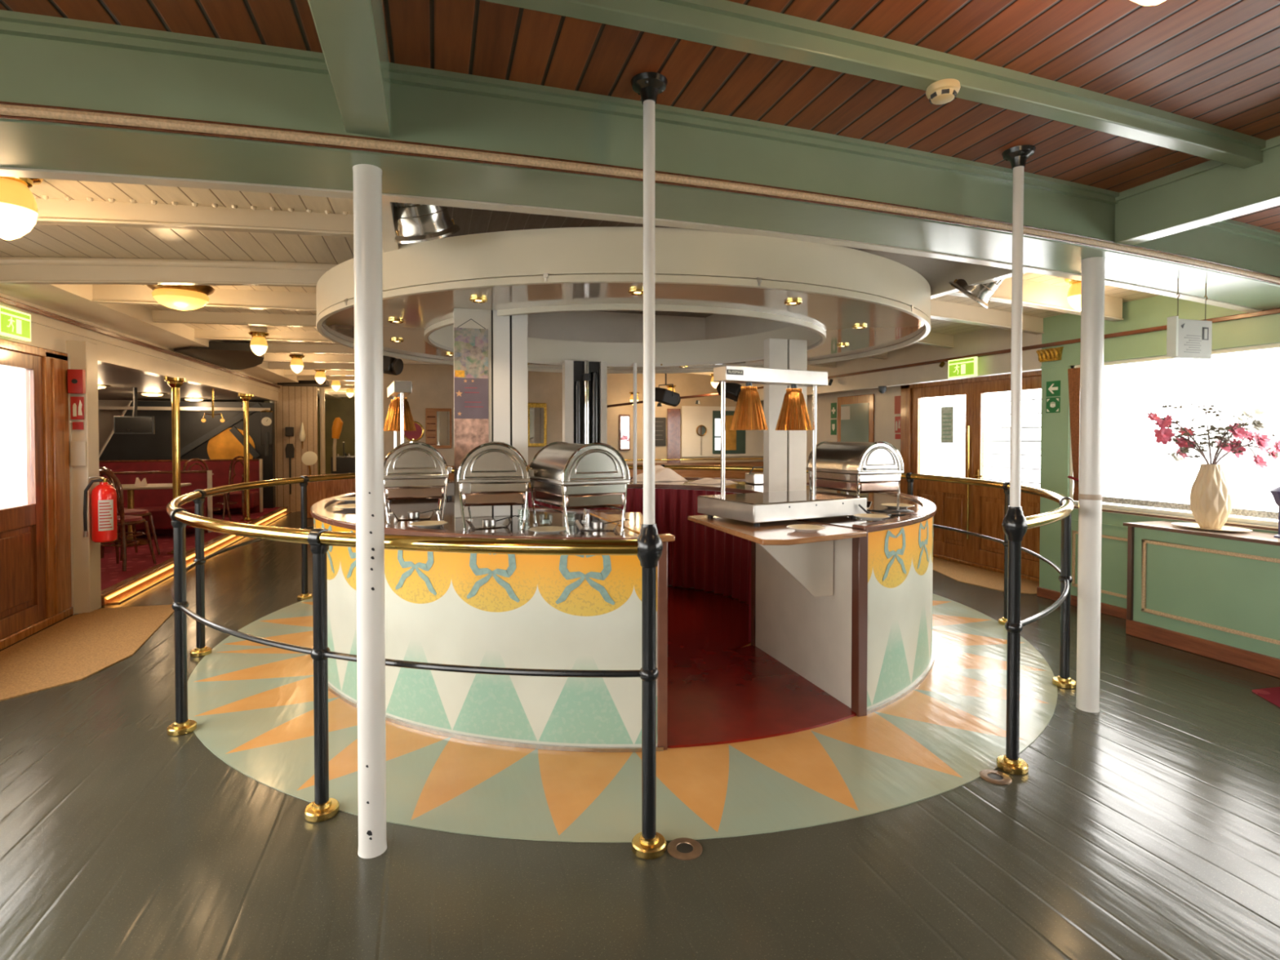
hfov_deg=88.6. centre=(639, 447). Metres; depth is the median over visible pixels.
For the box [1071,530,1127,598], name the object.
trim
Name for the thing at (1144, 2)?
ceiling lamp
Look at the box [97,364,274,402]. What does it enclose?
ceiling
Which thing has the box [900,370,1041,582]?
trim
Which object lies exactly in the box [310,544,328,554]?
collar
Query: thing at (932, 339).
trim
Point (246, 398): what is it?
column
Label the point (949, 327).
ceiling
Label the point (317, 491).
base cabinet
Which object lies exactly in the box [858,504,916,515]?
power cord
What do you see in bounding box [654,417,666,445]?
menu board
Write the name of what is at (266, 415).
paddle
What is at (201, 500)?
collar
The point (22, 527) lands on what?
door
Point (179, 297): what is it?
ceiling lamp
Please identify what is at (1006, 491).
cup
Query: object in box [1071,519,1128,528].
trim
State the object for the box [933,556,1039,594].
door mat
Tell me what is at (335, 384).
ceiling lamp
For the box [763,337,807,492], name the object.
column
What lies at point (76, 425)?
label
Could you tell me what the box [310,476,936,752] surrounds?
buffet counter
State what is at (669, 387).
ceiling lamp
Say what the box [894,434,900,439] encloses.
label
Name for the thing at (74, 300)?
trim
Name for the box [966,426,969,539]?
door handle
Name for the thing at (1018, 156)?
post
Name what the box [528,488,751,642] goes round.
table skirt
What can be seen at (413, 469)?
chafing dish
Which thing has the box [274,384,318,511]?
wall
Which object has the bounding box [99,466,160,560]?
bentwood chair
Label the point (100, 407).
trim
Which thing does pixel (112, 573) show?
floor
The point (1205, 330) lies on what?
picture
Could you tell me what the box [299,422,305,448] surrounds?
lantern
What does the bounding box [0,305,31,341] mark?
exit sign
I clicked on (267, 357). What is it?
trim
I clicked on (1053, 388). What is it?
sign
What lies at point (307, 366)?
trim
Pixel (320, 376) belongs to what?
ceiling lamp
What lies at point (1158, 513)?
window
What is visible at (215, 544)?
led strip
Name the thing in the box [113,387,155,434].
television
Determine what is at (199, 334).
ceiling beam
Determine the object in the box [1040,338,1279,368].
trim
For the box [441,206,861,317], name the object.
ceiling
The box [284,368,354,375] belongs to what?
trim
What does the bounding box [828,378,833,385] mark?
security camera
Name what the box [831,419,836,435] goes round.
sign
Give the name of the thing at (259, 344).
ceiling lamp
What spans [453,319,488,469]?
decorative panel
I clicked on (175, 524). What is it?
collar
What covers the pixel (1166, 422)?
branch
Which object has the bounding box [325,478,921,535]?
countertop
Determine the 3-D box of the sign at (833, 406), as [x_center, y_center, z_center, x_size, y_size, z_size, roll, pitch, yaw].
[3.021,-0.584,10.233,0.006,0.240,0.150,0,1,-17]
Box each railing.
[165,464,1076,859]
[983,398,1041,484]
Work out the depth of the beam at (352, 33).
1.78 m
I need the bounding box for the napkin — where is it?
[134,477,147,486]
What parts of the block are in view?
lever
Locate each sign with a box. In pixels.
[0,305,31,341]
[70,396,84,419]
[831,402,836,417]
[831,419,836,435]
[894,416,900,432]
[947,356,977,378]
[1045,396,1060,413]
[1046,380,1060,396]
[1166,278,1212,359]
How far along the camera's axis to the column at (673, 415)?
11.78 m
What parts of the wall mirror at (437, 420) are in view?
glass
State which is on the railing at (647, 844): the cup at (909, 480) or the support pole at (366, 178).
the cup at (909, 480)
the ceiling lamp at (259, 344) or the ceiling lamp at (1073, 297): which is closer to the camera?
the ceiling lamp at (1073, 297)
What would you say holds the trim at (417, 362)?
attached to the ceiling
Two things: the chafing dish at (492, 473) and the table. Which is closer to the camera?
the chafing dish at (492, 473)
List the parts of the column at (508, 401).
panel, panel, panel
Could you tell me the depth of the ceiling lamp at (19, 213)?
2.71 m
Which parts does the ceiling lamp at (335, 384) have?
globe, lamp shade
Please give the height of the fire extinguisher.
0.565 m
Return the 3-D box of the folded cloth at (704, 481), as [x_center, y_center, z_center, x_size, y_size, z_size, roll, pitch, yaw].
[0.764,0.341,6.933,0.484,0.051,0.404,0,1,-17]
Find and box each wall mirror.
[425,408,451,448]
[528,402,546,446]
[619,414,630,450]
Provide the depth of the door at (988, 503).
7.36 m
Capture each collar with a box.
[171,520,186,528]
[193,497,204,503]
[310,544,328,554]
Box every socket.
[666,837,702,860]
[979,768,1012,785]
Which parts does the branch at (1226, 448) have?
stem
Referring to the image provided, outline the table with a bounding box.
[111,483,191,546]
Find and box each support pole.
[352,164,386,858]
[1075,257,1105,712]
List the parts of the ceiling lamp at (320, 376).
globe, lamp shade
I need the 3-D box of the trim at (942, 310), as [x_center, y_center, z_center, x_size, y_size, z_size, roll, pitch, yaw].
[2.780,-1.229,5.786,2.065,0.338,0.084,0,1,-20]
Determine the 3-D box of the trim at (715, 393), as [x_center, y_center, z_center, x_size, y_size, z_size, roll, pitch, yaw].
[0.352,-0.773,10.735,2.851,0.360,0.040,0,1,1]
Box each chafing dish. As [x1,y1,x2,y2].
[383,440,452,524]
[457,441,533,531]
[528,441,630,534]
[806,440,903,510]
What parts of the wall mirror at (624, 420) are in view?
glass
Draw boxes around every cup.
[299,482,307,486]
[906,478,914,482]
[1004,489,1009,493]
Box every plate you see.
[333,503,355,510]
[335,497,355,502]
[409,520,448,528]
[528,525,566,534]
[786,524,826,532]
[853,513,889,520]
[880,502,914,508]
[1171,522,1252,531]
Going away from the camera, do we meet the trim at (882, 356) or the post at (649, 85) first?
the post at (649, 85)
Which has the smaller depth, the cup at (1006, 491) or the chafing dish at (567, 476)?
the chafing dish at (567, 476)
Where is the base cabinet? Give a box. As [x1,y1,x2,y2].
[303,473,355,518]
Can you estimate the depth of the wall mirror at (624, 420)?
11.50 m
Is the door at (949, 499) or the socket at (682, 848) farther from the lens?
the door at (949, 499)
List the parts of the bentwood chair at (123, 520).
leg, leg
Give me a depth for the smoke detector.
2.21 m
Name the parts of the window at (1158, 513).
sill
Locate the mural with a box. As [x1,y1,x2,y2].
[98,400,275,508]
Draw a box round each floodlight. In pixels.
[393,202,460,243]
[948,278,1005,308]
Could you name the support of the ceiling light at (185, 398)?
attached to the ceiling at (122, 381)
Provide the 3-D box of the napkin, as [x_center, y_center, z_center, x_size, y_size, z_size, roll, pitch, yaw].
[-6.411,0.433,8.427,0.120,0.110,0.060,0,1,-17]
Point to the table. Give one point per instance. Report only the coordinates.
(130, 487)
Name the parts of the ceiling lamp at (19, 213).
globe, lamp shade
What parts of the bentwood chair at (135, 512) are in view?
leg, leg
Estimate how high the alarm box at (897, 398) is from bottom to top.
0.240 m
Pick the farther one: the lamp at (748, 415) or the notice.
the notice
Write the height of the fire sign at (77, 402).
0.190 m
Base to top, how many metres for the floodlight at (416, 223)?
0.372 m
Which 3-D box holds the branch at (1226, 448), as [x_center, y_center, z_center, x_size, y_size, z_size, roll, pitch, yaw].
[4.153,0.141,4.630,0.290,0.581,0.136,0,1,-2]
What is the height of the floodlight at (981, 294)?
0.362 m
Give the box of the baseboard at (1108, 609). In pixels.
[1036,586,1126,619]
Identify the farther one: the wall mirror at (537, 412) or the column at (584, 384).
the wall mirror at (537, 412)
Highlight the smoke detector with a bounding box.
[925,78,960,105]
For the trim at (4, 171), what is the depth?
2.80 m
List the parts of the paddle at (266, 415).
stem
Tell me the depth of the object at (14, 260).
4.13 m
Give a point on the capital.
(1053, 353)
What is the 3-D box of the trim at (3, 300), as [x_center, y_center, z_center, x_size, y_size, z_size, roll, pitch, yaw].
[-5.426,-1.097,7.555,0.035,0.042,26.300,0,1,-17]
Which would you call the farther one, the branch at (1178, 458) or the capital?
the capital
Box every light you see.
[97,384,111,389]
[137,391,168,396]
[180,397,207,400]
[938,361,945,367]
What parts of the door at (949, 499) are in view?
panel, panel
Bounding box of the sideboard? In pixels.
[1123,520,1279,678]
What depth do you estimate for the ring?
3.61 m
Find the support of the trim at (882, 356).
attached to the wall at (1151, 312)
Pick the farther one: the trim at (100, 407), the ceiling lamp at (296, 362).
the trim at (100, 407)
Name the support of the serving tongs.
on the buffet counter at (868, 644)
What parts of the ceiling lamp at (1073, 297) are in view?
globe, lamp shade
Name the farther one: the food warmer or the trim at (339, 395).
the trim at (339, 395)
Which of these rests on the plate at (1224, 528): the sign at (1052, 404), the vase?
the vase
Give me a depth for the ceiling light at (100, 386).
8.95 m
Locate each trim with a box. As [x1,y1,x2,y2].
[0,20,1279,244]
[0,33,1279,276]
[0,103,1279,283]
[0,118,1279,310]
[0,166,1262,313]
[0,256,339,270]
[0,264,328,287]
[0,284,342,399]
[0,296,319,400]
[0,338,73,650]
[31,319,279,391]
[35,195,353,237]
[66,340,101,613]
[67,353,74,614]
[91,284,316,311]
[97,405,270,411]
[101,506,288,598]
[102,509,285,605]
[106,511,291,604]
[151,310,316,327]
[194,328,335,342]
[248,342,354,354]
[262,353,416,364]
[268,362,354,369]
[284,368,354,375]
[297,375,354,381]
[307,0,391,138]
[317,385,354,388]
[324,388,355,391]
[328,380,354,385]
[332,391,355,394]
[337,394,355,396]
[382,201,1027,342]
[416,360,641,370]
[447,462,763,480]
[607,392,719,407]
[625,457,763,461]
[657,0,1266,149]
[685,368,713,375]
[756,307,1279,389]
[806,360,836,368]
[866,351,888,359]
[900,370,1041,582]
[914,331,955,348]
[930,299,1044,334]
[947,277,1124,321]
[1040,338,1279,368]
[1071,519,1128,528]
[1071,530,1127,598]
[1114,145,1279,244]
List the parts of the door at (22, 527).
panel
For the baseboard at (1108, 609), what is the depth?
5.77 m
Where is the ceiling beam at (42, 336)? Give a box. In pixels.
[0,293,278,400]
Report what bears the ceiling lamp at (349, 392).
attached to the ceiling at (295, 289)
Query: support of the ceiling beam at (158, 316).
attached to the ceiling at (295, 289)
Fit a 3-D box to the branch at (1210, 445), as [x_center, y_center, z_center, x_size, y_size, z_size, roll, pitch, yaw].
[3.995,0.057,4.612,0.215,0.751,0.155,0,1,7]
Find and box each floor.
[0,511,1279,959]
[100,506,280,605]
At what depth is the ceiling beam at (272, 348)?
8.41 m
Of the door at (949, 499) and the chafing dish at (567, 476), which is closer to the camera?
the chafing dish at (567, 476)
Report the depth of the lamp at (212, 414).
9.55 m
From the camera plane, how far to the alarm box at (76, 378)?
5.45 m
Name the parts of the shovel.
handle, blade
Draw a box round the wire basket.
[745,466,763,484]
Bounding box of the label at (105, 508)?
[98,502,112,528]
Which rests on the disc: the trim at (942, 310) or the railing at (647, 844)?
the railing at (647, 844)
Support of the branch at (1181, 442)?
in the vase
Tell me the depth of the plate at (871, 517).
3.79 m
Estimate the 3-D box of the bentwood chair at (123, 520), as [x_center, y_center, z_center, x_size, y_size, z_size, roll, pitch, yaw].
[-5.537,0.748,6.956,0.464,1.058,0.493,0,1,3]
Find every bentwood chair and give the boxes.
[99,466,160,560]
[99,469,156,571]
[182,457,231,521]
[215,456,244,519]
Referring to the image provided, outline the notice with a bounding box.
[941,406,953,442]
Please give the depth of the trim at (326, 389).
15.52 m
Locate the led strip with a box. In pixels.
[106,509,286,599]
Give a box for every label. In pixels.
[72,422,83,429]
[98,502,112,528]
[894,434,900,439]
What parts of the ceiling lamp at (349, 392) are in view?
globe, lamp shade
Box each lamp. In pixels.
[0,176,44,239]
[146,284,215,310]
[200,388,224,422]
[248,326,269,355]
[288,352,305,373]
[314,369,326,383]
[331,380,340,391]
[346,388,354,397]
[383,380,416,431]
[383,380,454,498]
[629,391,639,404]
[666,385,675,391]
[710,373,719,387]
[713,365,827,430]
[1064,278,1080,311]
[1129,0,1165,5]
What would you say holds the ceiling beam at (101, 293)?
attached to the ceiling at (295, 289)
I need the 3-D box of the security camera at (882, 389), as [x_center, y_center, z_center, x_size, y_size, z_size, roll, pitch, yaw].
[3.059,-0.734,8.283,0.100,0.090,0.100,0,1,-17]
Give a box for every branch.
[1137,404,1207,463]
[1153,426,1204,459]
[1164,436,1209,465]
[1189,403,1225,464]
[1206,427,1246,457]
[1209,410,1263,464]
[1213,405,1271,464]
[1215,430,1279,468]
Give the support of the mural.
attached to the wall at (295, 405)
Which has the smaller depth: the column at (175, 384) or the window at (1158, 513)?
the window at (1158, 513)
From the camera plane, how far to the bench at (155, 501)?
9.32 m
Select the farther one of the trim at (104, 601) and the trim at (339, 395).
the trim at (339, 395)
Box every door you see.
[0,348,46,639]
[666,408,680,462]
[837,393,874,442]
[911,382,973,561]
[971,375,1041,577]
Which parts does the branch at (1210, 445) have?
stem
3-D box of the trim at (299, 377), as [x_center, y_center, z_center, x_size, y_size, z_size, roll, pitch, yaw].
[-5.401,-1.406,12.678,2.214,0.261,0.069,0,1,-20]
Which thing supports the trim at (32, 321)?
attached to the ceiling beam at (42, 336)
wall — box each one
[0,364,256,508]
[264,396,355,474]
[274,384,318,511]
[382,364,763,466]
[739,295,1279,608]
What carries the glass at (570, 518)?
on the buffet counter at (868, 644)
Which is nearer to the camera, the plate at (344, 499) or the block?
the plate at (344, 499)
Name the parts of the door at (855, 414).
pane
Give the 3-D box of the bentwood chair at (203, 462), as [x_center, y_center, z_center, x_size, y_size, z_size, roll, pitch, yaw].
[-6.717,0.690,10.181,0.493,1.058,0.464,0,1,13]
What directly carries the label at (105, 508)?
attached to the fire extinguisher
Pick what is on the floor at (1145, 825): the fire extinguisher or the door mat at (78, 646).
the door mat at (78, 646)
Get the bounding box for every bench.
[98,458,262,513]
[99,470,212,535]
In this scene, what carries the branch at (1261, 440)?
in the vase
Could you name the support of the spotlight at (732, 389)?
hanging from the ceiling at (949, 327)
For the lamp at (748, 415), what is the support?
attached to the food warmer
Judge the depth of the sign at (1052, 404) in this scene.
6.01 m
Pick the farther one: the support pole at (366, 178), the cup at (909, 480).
the cup at (909, 480)
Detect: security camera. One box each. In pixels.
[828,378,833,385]
[878,386,886,393]
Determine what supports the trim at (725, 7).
attached to the ceiling at (1214, 62)
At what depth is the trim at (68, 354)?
5.50 m
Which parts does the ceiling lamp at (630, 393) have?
globe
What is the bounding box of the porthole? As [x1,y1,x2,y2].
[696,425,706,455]
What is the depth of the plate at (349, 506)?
4.43 m
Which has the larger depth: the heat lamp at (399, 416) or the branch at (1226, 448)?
the heat lamp at (399, 416)
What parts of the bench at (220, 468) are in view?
rail, seat, panel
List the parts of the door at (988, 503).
handle plate, panel, panel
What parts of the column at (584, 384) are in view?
panel, panel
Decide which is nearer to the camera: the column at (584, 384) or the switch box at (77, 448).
the switch box at (77, 448)
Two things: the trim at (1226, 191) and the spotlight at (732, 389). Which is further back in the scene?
the spotlight at (732, 389)
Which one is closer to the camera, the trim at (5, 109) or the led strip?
the trim at (5, 109)
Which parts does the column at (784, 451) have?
panel, panel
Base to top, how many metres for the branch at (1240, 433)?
0.692 m
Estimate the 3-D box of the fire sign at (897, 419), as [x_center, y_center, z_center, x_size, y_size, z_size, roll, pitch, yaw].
[3.467,-0.314,8.816,0.006,0.220,0.120,0,1,-17]
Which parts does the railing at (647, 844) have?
post, post, post, post, rail, brass handrail, post, post, post, post, post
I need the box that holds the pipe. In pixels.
[319,387,325,474]
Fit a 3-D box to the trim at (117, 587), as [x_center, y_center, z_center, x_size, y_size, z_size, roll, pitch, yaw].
[-5.897,1.240,9.378,0.100,0.033,7.620,0,1,-17]
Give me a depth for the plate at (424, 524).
3.56 m
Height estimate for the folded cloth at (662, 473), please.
0.171 m
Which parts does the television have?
frame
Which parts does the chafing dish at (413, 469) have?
leg, leg, roll lid, rim frame, leg, leg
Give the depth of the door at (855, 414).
9.65 m
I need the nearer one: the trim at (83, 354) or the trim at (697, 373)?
the trim at (83, 354)
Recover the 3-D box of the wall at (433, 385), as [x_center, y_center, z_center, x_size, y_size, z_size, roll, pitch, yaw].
[-2.193,-0.206,15.607,7.050,2.850,8.900,0,1,-17]
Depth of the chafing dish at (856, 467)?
4.19 m
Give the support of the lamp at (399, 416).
attached to the heat lamp at (399, 416)
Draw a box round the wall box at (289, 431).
[284,426,293,435]
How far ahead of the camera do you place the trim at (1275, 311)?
5.88 m
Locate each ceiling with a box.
[0,0,1279,263]
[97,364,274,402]
[119,284,354,362]
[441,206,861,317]
[930,271,1160,335]
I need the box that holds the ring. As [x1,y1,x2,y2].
[315,226,930,373]
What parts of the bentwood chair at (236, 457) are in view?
leg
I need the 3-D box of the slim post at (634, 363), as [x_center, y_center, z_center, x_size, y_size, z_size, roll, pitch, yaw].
[-0.052,-0.264,6.918,0.040,1.262,0.040,0,1,-17]
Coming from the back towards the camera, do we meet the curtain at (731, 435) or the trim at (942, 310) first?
the curtain at (731, 435)
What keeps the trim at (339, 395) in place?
attached to the wall at (433, 385)
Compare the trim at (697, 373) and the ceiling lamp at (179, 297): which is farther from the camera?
the trim at (697, 373)
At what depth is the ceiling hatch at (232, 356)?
7.97 m
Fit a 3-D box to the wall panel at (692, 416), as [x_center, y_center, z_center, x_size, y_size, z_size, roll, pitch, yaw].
[1.554,-0.303,12.099,1.675,0.921,0.012,0,1,-17]
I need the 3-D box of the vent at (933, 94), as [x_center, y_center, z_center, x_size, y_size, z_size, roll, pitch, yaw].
[0.998,-1.196,2.225,0.011,0.013,0.024,0,1,-17]
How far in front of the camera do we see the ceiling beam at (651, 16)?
2.12 m
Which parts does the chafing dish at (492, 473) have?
leg, leg, rim frame, roll lid, leg, leg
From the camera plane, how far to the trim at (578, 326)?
7.70 m
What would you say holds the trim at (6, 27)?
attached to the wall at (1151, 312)
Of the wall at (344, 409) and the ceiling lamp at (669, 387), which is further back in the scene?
the wall at (344, 409)
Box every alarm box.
[67,368,85,393]
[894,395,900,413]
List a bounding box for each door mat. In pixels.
[0,604,173,701]
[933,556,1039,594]
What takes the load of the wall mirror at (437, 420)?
attached to the wall at (433, 385)
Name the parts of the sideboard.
corner post, panel moulding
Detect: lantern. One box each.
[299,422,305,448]
[1269,486,1279,537]
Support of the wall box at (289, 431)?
attached to the wall at (295, 405)
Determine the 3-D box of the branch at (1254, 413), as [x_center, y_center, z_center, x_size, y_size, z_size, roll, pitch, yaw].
[4.242,0.067,4.632,0.454,0.730,0.169,0,1,-17]
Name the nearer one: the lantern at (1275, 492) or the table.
the lantern at (1275, 492)
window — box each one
[712,410,745,453]
[1069,342,1279,531]
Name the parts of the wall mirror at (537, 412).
glass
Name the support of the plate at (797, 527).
on the shelf
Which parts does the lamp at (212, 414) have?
rod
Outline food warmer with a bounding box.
[697,365,866,526]
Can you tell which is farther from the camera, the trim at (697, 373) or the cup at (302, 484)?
the trim at (697, 373)
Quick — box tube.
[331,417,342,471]
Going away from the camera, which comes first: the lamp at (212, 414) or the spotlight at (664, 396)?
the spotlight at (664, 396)
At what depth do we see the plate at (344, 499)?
4.90 m
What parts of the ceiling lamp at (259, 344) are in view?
globe, lamp shade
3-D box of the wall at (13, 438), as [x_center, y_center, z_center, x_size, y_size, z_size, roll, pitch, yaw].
[-8.183,0.188,9.010,4.370,2.300,8.520,0,1,-17]
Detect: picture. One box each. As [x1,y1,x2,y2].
[1202,327,1208,340]
[1204,328,1207,338]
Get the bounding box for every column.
[164,377,187,554]
[238,394,253,520]
[453,307,528,517]
[562,360,607,444]
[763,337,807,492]
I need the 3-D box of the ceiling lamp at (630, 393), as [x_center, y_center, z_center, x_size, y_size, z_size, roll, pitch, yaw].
[-0.098,-0.828,11.065,0.180,0.222,0.180,0,1,-17]
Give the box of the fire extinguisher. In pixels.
[83,475,117,542]
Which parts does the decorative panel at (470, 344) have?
hanging cord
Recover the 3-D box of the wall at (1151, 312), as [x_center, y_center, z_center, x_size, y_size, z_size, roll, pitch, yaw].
[4.441,-0.015,5.008,0.630,2.850,15.500,0,1,-17]
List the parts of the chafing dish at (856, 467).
leg, roll lid, rim frame, leg, leg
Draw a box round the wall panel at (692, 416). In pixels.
[681,405,763,457]
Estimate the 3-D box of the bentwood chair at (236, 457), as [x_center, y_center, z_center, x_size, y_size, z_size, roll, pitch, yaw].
[-7.030,0.672,11.189,0.464,1.058,0.493,0,1,23]
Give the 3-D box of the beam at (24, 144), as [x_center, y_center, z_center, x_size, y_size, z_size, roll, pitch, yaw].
[0.637,-0.945,2.966,9.224,0.277,0.380,0,1,-20]
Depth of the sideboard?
4.46 m
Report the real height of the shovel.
1.000 m
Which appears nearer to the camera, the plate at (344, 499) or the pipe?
the plate at (344, 499)
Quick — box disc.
[187,586,1057,842]
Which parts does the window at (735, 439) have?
pane, pane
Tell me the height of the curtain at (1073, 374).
1.170 m
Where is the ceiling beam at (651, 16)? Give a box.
[480,0,1262,168]
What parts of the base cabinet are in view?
door, door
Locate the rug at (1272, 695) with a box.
[1252,686,1279,706]
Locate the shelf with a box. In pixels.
[687,515,866,596]
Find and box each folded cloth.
[630,465,687,482]
[687,477,737,484]
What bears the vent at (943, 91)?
attached to the smoke detector
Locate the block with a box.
[330,441,355,474]
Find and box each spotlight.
[382,355,403,375]
[654,373,680,406]
[715,382,742,401]
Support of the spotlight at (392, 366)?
hanging from the ceiling at (295, 289)
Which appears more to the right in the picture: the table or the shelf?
the shelf
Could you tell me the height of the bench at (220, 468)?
0.980 m
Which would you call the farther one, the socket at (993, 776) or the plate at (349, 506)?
the plate at (349, 506)
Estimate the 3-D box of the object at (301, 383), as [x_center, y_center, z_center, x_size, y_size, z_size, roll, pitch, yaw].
[-6.597,-1.269,13.002,0.900,0.090,1.600,0,1,-17]
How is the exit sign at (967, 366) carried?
hanging from the wall at (1151, 312)
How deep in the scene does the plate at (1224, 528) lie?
4.58 m
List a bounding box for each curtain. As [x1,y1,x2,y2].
[725,415,736,449]
[1067,367,1079,501]
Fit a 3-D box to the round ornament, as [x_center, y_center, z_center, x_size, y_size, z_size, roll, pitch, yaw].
[-2.811,0.509,8.142,0.500,1.688,0.300,0,1,-17]
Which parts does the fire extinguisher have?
lever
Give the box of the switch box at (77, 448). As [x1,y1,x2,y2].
[70,440,85,466]
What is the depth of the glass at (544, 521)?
3.60 m
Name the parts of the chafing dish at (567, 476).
leg, leg, roll lid, rim frame, leg, leg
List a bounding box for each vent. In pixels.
[930,91,937,98]
[941,88,949,93]
[952,89,956,97]
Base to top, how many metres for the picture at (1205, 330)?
0.075 m
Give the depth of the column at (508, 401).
4.03 m
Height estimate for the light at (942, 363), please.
0.066 m
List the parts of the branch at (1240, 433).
stem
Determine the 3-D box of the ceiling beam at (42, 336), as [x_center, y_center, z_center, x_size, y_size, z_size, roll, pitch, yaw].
[-4.378,0.004,3.973,0.120,2.850,18.800,0,1,-17]
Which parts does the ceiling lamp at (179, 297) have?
lamp shade, globe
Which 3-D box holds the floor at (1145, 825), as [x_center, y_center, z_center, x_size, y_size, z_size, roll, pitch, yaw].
[-3.458,1.404,8.217,14.300,0.136,26.300,0,1,-17]
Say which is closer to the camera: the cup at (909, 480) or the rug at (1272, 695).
the rug at (1272, 695)
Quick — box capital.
[1035,346,1063,362]
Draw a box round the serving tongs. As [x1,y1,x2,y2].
[866,509,908,513]
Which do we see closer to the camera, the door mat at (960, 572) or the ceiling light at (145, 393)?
the door mat at (960, 572)
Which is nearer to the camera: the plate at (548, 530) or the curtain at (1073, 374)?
the plate at (548, 530)
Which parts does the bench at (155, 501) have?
rail, seat, panel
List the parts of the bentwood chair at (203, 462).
leg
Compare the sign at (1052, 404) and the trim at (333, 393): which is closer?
the sign at (1052, 404)
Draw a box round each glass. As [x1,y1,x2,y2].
[539,514,552,523]
[563,515,576,523]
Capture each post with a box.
[631,71,667,524]
[633,362,636,483]
[1001,144,1035,506]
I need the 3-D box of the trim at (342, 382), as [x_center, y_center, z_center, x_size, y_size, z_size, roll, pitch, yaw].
[-5.730,-1.425,13.728,2.214,0.261,0.069,0,1,-20]
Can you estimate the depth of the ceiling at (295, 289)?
6.27 m
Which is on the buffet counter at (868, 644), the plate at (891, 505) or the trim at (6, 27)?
the plate at (891, 505)
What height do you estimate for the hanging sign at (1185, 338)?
0.467 m
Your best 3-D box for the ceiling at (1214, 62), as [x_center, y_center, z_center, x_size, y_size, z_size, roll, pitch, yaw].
[1.358,-1.182,0.662,9.200,0.340,9.575,0,1,-17]
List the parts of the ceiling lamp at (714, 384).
lamp shade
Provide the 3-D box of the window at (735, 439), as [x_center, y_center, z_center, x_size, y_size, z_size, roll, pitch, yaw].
[1.647,-0.290,12.110,0.665,0.793,0.023,0,1,-17]
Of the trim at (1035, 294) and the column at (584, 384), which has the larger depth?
the column at (584, 384)
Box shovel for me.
[285,444,294,494]
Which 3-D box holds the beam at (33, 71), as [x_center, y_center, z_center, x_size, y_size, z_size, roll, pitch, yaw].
[0.640,-1.086,2.954,9.224,0.535,0.380,0,1,-20]
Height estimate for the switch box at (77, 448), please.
0.210 m
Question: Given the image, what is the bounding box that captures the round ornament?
[404,421,424,441]
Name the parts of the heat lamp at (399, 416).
post, post, glass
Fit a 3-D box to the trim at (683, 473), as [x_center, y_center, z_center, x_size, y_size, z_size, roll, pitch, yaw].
[-0.882,0.786,11.341,6.790,1.020,0.040,0,1,-17]
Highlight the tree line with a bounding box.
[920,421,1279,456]
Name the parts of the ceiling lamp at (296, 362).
globe, lamp shade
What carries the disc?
on the floor at (1145, 825)
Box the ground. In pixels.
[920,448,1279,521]
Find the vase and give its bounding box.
[1189,463,1232,528]
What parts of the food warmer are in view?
post, glass, post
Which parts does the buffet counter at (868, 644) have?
fuel burner, burner handle, fuel burner, burner handle, fuel burner, burner handle, post, post, post, fuel burner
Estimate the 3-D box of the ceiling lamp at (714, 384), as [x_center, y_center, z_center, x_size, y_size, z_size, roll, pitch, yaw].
[1.216,-1.080,10.581,0.180,0.222,0.180,0,1,-17]

